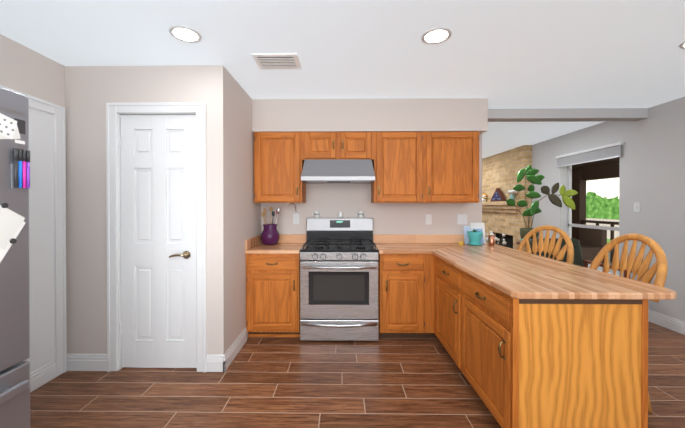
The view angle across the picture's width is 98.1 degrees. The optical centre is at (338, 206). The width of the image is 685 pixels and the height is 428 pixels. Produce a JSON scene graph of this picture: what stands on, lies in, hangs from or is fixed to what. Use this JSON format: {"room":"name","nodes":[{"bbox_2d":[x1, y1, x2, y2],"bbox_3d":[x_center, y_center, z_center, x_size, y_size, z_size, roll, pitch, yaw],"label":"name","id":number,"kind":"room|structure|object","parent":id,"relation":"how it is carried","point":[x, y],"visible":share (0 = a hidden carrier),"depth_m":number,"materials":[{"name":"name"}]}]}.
{"room":"kitchen","nodes":[
{"label":"kitchen","id":0,"kind":"room"},
{"bbox_2d":[0,34,64,114],"bbox_3d":[-2.276,0.106,0.365,0.120,2.437,4.279,0,0,1],"label":"wall","id":1,"kind":"structure","parent":0,"point":[27,70],"depth_m":2.12,"materials":[{"name":"beige paint"}]},
{"bbox_2d":[0,85,66,375],"bbox_3d":[-2.185,0.268,1.885,0.025,2.098,0.956,0,0,1],"label":"door frame","id":2,"kind":"structure","parent":1,"relation":"attached to","point":[47,214],"depth_m":2.23,"materials":[{"name":"white wood"}]},
{"bbox_2d":[30,360,56,392],"bbox_3d":[-2.209,1.259,0.310,0.017,0.133,4.159,0,0,1],"label":"baseboard","id":3,"kind":"structure","parent":1,"relation":"attached to","point":[43,375],"depth_m":2.19,"materials":[{"name":"white wood"}]},
{"bbox_2d":[65,65,228,354],"bbox_3d":[-1.555,0.096,2.436,1.270,2.437,0.120,0,0,1],"label":"wall","id":4,"kind":"structure","parent":0,"point":[91,92],"depth_m":2.38,"materials":[{"name":"beige paint"}]},
{"bbox_2d":[67,354,106,370],"bbox_3d":[-1.999,1.248,2.378,0.324,0.133,0.017,0,0,1],"label":"baseboard","id":5,"kind":"structure","parent":4,"relation":"attached to","point":[75,362],"depth_m":2.37,"materials":[{"name":"white wood"}]},
{"bbox_2d":[106,102,206,372],"bbox_3d":[-1.447,0.247,2.423,0.791,2.135,0.145,0,0,1],"label":"door frame","id":6,"kind":"structure","parent":4,"relation":"attached to","point":[115,112],"depth_m":2.36,"materials":[{"name":"white wood"}]},
{"bbox_2d":[119,115,196,367],"bbox_3d":[-1.450,0.283,2.385,0.627,2.039,0.091,0,0,1],"label":"pantry door","id":7,"kind":"structure","parent":4,"relation":"in","point":[158,326],"depth_m":2.40,"materials":[{"name":"white wood"}]},
{"bbox_2d":[229,73,260,346],"bbox_3d":[-0.973,0.093,3.037,0.120,2.437,1.096,0,0,1],"label":"wall","id":8,"kind":"structure","parent":0,"point":[244,216],"depth_m":2.74,"materials":[{"name":"beige paint"}]},
{"bbox_2d":[221,327,246,371],"bbox_3d":[-0.909,1.247,2.635,0.017,0.133,0.556,0,0,1],"label":"baseboard","id":9,"kind":"structure","parent":8,"relation":"attached to","point":[226,359],"depth_m":2.54,"materials":[{"name":"white wood"}]},
{"bbox_2d":[0,0,684,158],"bbox_3d":[1.409,-1.152,3.173,7.580,0.050,10.400,0,0,1],"label":"ceiling","id":10,"kind":"structure","parent":0,"point":[515,54],"depth_m":2.08,"materials":[{"name":"white paint"}]},
{"bbox_2d":[169,25,201,42],"bbox_3d":[-0.997,-1.117,1.933,0.194,0.006,0.194,0,0,1],"label":"recessed light","id":11,"kind":"object","parent":10,"relation":"in","point":[184,34],"visible":1,"depth_m":1.93,"materials":[{"name":"white"}]},
{"bbox_2d":[251,54,301,68],"bbox_3d":[-0.472,-1.114,2.292,0.340,0.016,0.230,0,0,1],"label":"ceiling vent","id":12,"kind":"object","parent":10,"relation":"in","point":[277,61],"visible":1,"depth_m":2.27,"materials":[{"name":"silver metal"}]},
{"bbox_2d":[421,27,451,43],"bbox_3d":[0.639,-1.117,1.953,0.194,0.006,0.194,0,0,1],"label":"recessed light","id":13,"kind":"object","parent":10,"relation":"in","point":[437,35],"visible":1,"depth_m":1.95,"materials":[{"name":"white glass"}]},
{"bbox_2d":[488,108,647,121],"bbox_3d":[2.548,-1.072,3.492,1.990,0.112,0.145,0,0,1],"label":"beam","id":14,"kind":"structure","parent":10,"relation":"attached to","point":[566,115],"depth_m":3.42,"materials":[{"name":"grey paint"}]},
{"bbox_2d":[679,42,684,48],"bbox_3d":[2.445,-1.117,2.010,0.194,0.006,0.194,0,0,1],"label":"recessed light","id":15,"kind":"object","parent":10,"relation":"in","point":[681,45],"visible":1,"depth_m":2.07,"materials":[{"name":"white"}]},
{"bbox_2d":[30,321,684,427],"bbox_3d":[1.409,1.335,3.186,7.580,0.050,10.400,0,0,1],"label":"floor","id":16,"kind":"structure","parent":0,"point":[278,382],"depth_m":2.11,"materials":[{"name":"brown tile"}]},
{"bbox_2d":[0,87,29,427],"bbox_3d":[-1.762,0.416,0.862,0.876,1.812,0.942,0,0,1],"label":"fridge","id":17,"kind":"object","parent":16,"relation":"on","point":[14,273],"visible":1,"depth_m":1.26,"materials":[{"name":"silver metal"}]},
{"bbox_2d":[246,253,300,336],"bbox_3d":[-0.647,0.885,3.159,0.524,0.850,0.608,0,0,1],"label":"base cabinet","id":18,"kind":"object","parent":16,"relation":"on","point":[272,295],"visible":0.96,"depth_m":2.89,"materials":[{"name":"brown wood"}]},
{"bbox_2d":[245,234,306,253],"bbox_3d":[-0.644,0.392,3.171,0.530,0.135,0.578,0,0,1],"label":"countertop","id":19,"kind":"structure","parent":18,"relation":"on","point":[289,243],"depth_m":3.13,"materials":[{"name":"beige wood"}]},
{"bbox_2d":[261,207,279,244],"bbox_3d":[-0.759,0.211,3.307,0.230,0.424,0.204,0,0,1],"label":"utensil crock","id":20,"kind":"object","parent":19,"relation":"on","point":[270,234],"visible":1,"depth_m":3.25,"materials":[{"name":"purple ceramic"}]},
{"bbox_2d":[300,211,378,340],"bbox_3d":[0.006,0.669,3.118,0.760,1.244,0.667,0,0,1],"label":"stove","id":21,"kind":"object","parent":16,"relation":"on","point":[339,279],"visible":1,"depth_m":2.85,"materials":[{"name":"grey metal"}]},
{"bbox_2d":[378,254,429,337],"bbox_3d":[0.665,0.885,3.159,0.528,0.850,0.573,0,0,1],"label":"base cabinet","id":22,"kind":"object","parent":16,"relation":"on","point":[404,279],"depth_m":2.88,"materials":[{"name":"brown wood"}]},
{"bbox_2d":[434,255,453,359],"bbox_3d":[1.230,0.889,2.442,0.663,0.850,0.652,0,0,1],"label":"base cabinet","id":23,"kind":"object","parent":16,"relation":"on","point":[443,270],"depth_m":2.54,"materials":[{"name":"brown wood"}]},
{"bbox_2d":[373,234,676,299],"bbox_3d":[1.069,0.396,2.465,1.369,0.135,1.947,0,0,1],"label":"countertop","id":24,"kind":"structure","parent":23,"relation":"on","point":[514,273],"depth_m":1.97,"materials":[{"name":"beige wood"}]},
{"bbox_2d":[463,223,485,243],"bbox_3d":[1.552,0.305,3.397,0.240,0.237,0.061,0,0,1],"label":"book","id":25,"kind":"object","parent":24,"relation":"on","point":[477,227],"visible":0.57,"depth_m":3.41,"materials":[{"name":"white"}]},
{"bbox_2d":[467,229,482,244],"bbox_3d":[1.500,0.338,3.280,0.164,0.170,0.164,0,0,1],"label":"pot","id":26,"kind":"object","parent":24,"relation":"on","point":[474,236],"visible":1,"depth_m":3.23,"materials":[{"name":"teal ceramic"}]},
{"bbox_2d":[488,235,494,245],"bbox_3d":[1.660,0.368,3.238,0.072,0.110,0.072,0,0,1],"label":"copper cup","id":27,"kind":"object","parent":24,"relation":"on","point":[491,240],"visible":1,"depth_m":3.21,"materials":[{"name":"brown metal"}]},
{"bbox_2d":[486,231,506,244],"bbox_3d":[3.214,0.904,6.538,0.400,0.777,1.113,0,0,1],"label":"decor","id":28,"kind":"object","parent":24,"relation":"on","point":[497,239],"visible":0.23,"depth_m":6.07,"materials":[{"name":"beige"}]},
{"bbox_2d":[517,225,573,263],"bbox_3d":[1.874,0.749,2.862,0.524,1.131,0.537,0,0,1],"label":"stool","id":29,"kind":"object","parent":16,"relation":"on","point":[551,247],"visible":0.4,"depth_m":2.87,"materials":[{"name":"brown oak wood"}]},
{"bbox_2d":[454,266,647,427],"bbox_3d":[1.234,0.892,1.890,0.685,0.850,0.753,0,0,1],"label":"base cabinet","id":30,"kind":"object","parent":16,"relation":"on","point":[551,363],"depth_m":1.52,"materials":[{"name":"brown wood"}]},
{"bbox_2d":[528,238,631,278],"bbox_3d":[2.957,0.874,3.787,0.780,0.866,0.806,0,0,1],"label":"armchair","id":31,"kind":"object","parent":16,"relation":"on","point":[578,260],"visible":0.25,"depth_m":4.00,"materials":[{"name":"grey leather"}]},
{"bbox_2d":[589,233,667,411],"bbox_3d":[1.856,0.753,2.077,0.472,1.131,0.538,0,0,1],"label":"stool","id":32,"kind":"object","parent":16,"relation":"on","point":[638,265],"visible":0.44,"depth_m":2.02,"materials":[{"name":"brown wood"}]},
{"bbox_3d":[2.845,0.921,4.446,0.340,0.765,0.340,0,0,1],"label":"plant stand","id":33,"kind":"object","parent":16,"relation":"on","visible":0},
{"bbox_2d":[506,165,577,241],"bbox_3d":[2.973,-0.040,4.436,0.977,1.155,0.256,0,0,1],"label":"plant","id":34,"kind":"object","parent":33,"relation":"on","point":[529,172],"visible":0.92,"depth_m":4.41,"materials":[{"name":"green plant"}]},
{"bbox_2d":[252,98,487,134],"bbox_3d":[0.320,-0.958,3.275,2.460,0.339,0.335,0,0,1],"label":"soffit","id":35,"kind":"structure","parent":0,"point":[377,115],"depth_m":3.11,"materials":[{"name":"beige paint"}]},
{"bbox_2d":[261,134,481,233],"bbox_3d":[0.373,0.090,3.508,2.560,2.437,0.120,0,0,1],"label":"wall","id":36,"kind":"structure","parent":0,"point":[333,200],"depth_m":3.45,"materials":[{"name":"beige paint"}]},
{"bbox_2d":[254,132,305,202],"bbox_3d":[-0.642,-0.414,3.269,0.512,0.745,0.373,0,0,1],"label":"upper cabinet","id":37,"kind":"object","parent":36,"relation":"attached to","point":[278,164],"visible":1,"depth_m":3.12,"materials":[{"name":"brown wood"}]},
{"bbox_2d":[293,214,298,223],"bbox_3d":[-0.498,0.149,3.454,0.072,0.115,0.008,0,0,1],"label":"electrical outlet","id":38,"kind":"object","parent":36,"relation":"attached to","point":[295,220],"visible":0.92,"depth_m":3.45,"materials":[{"name":"white plastic"}]},
{"bbox_2d":[301,159,374,183],"bbox_3d":[-0.007,-0.371,3.233,0.752,0.237,0.430,0,0,1],"label":"range hood","id":39,"kind":"object","parent":36,"relation":"attached to","point":[341,171],"visible":0.96,"depth_m":3.05,"materials":[{"name":"silver metal"}]},
{"bbox_2d":[302,132,373,161],"bbox_3d":[-0.007,-0.640,3.260,0.754,0.292,0.373,0,0,1],"label":"upper cabinet","id":40,"kind":"object","parent":36,"relation":"attached to","point":[335,145],"visible":1,"depth_m":3.11,"materials":[{"name":"brown wood"}]},
{"bbox_2d":[371,131,478,202],"bbox_3d":[0.921,-0.413,3.250,1.098,0.745,0.373,0,0,1],"label":"upper cabinet","id":41,"kind":"object","parent":36,"relation":"attached to","point":[426,167],"visible":1,"depth_m":3.10,"materials":[{"name":"brown wood"}]},
{"bbox_2d":[425,215,431,224],"bbox_3d":[1.035,0.151,3.434,0.072,0.115,0.008,0,0,1],"label":"electrical outlet","id":42,"kind":"object","parent":36,"relation":"attached to","point":[428,219],"visible":1,"depth_m":3.43,"materials":[{"name":"white plastic"}]},
{"bbox_2d":[457,215,466,224],"bbox_3d":[1.422,0.151,3.427,0.118,0.115,0.014,0,0,1],"label":"light switch","id":43,"kind":"object","parent":36,"relation":"attached to","point":[461,219],"visible":1,"depth_m":3.43,"materials":[{"name":"white plastic"}]},
{"bbox_2d":[482,145,531,251],"bbox_3d":[3.450,0.074,6.829,0.270,2.435,2.650,0,0,1],"label":"brick wall","id":44,"kind":"structure","parent":0,"point":[501,171],"depth_m":6.13,"materials":[{"name":"beige"}]},
{"bbox_2d":[482,194,486,201],"bbox_3d":[3.382,-0.201,6.954,0.140,0.182,0.184,0,0,1],"label":"bunch","id":45,"kind":"object","parent":44,"relation":"on","point":[484,196],"visible":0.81,"depth_m":6.90,"materials":[{"name":"white paper"}]},
{"bbox_2d":[490,188,505,201],"bbox_3d":[3.362,-0.247,6.284,0.072,0.280,0.560,0,0,1],"label":"case","id":46,"kind":"object","parent":44,"relation":"on","point":[498,195],"visible":0.94,"depth_m":6.24,"materials":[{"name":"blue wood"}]},
{"bbox_2d":[507,190,517,200],"bbox_3d":[3.369,-0.215,5.774,0.157,0.222,0.227,0,0,1],"label":"jar","id":47,"kind":"object","parent":44,"relation":"on","point":[512,193],"visible":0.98,"depth_m":5.73,"materials":[{"name":"teal glass"}]},
{"bbox_2d":[532,96,684,321],"bbox_3d":[3.619,0.092,3.152,0.162,2.437,10.000,0,0,1],"label":"wall","id":48,"kind":"structure","parent":0,"point":[652,169],"depth_m":3.40,"materials":[{"name":"grey paint"}]},
{"bbox_2d":[556,142,623,167],"bbox_3d":[3.529,-0.715,4.261,0.043,0.180,1.135,0,0,1],"label":"roller shade","id":49,"kind":"object","parent":48,"relation":"attached to","point":[610,151],"visible":1,"depth_m":4.14,"materials":[{"name":"white"}]},
{"bbox_2d":[561,165,619,275],"bbox_3d":[3.628,0.070,4.264,0.149,1.630,1.015,0,0,1],"label":"window","id":50,"kind":"structure","parent":48,"relation":"in","point":[567,225],"depth_m":4.74,"materials":[{"name":"white metal"}]},
{"bbox_2d":[634,202,639,211],"bbox_3d":[3.536,0.009,3.533,0.014,0.115,0.072,0,0,1],"label":"light switch","id":51,"kind":"object","parent":48,"relation":"attached to","point":[636,206],"visible":1,"depth_m":3.52,"materials":[{"name":"white plastic"}]},
{"bbox_2d":[648,309,684,334],"bbox_3d":[3.546,1.238,4.265,0.020,0.133,2.487,0,0,1],"label":"baseboard","id":52,"kind":"structure","parent":48,"relation":"attached to","point":[676,325],"depth_m":3.20,"materials":[{"name":"white wood"}]},
{"label":"outside","id":53,"kind":"structure","parent":0,"visible":0},
{"bbox_2d":[572,157,619,264],"bbox_3d":[6.605,0.091,6.815,5.680,2.500,10.000,0,0,1],"label":"patio","id":54,"kind":"structure","parent":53,"point":[593,242],"depth_m":7.02,"materials":[{"name":"brown wood"}]},
{"bbox_2d":[586,177,618,242],"bbox_3d":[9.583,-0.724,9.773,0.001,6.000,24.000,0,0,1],"label":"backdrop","id":55,"kind":"structure","parent":53,"point":[602,199],"depth_m":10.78,"materials":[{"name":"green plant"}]}
]}

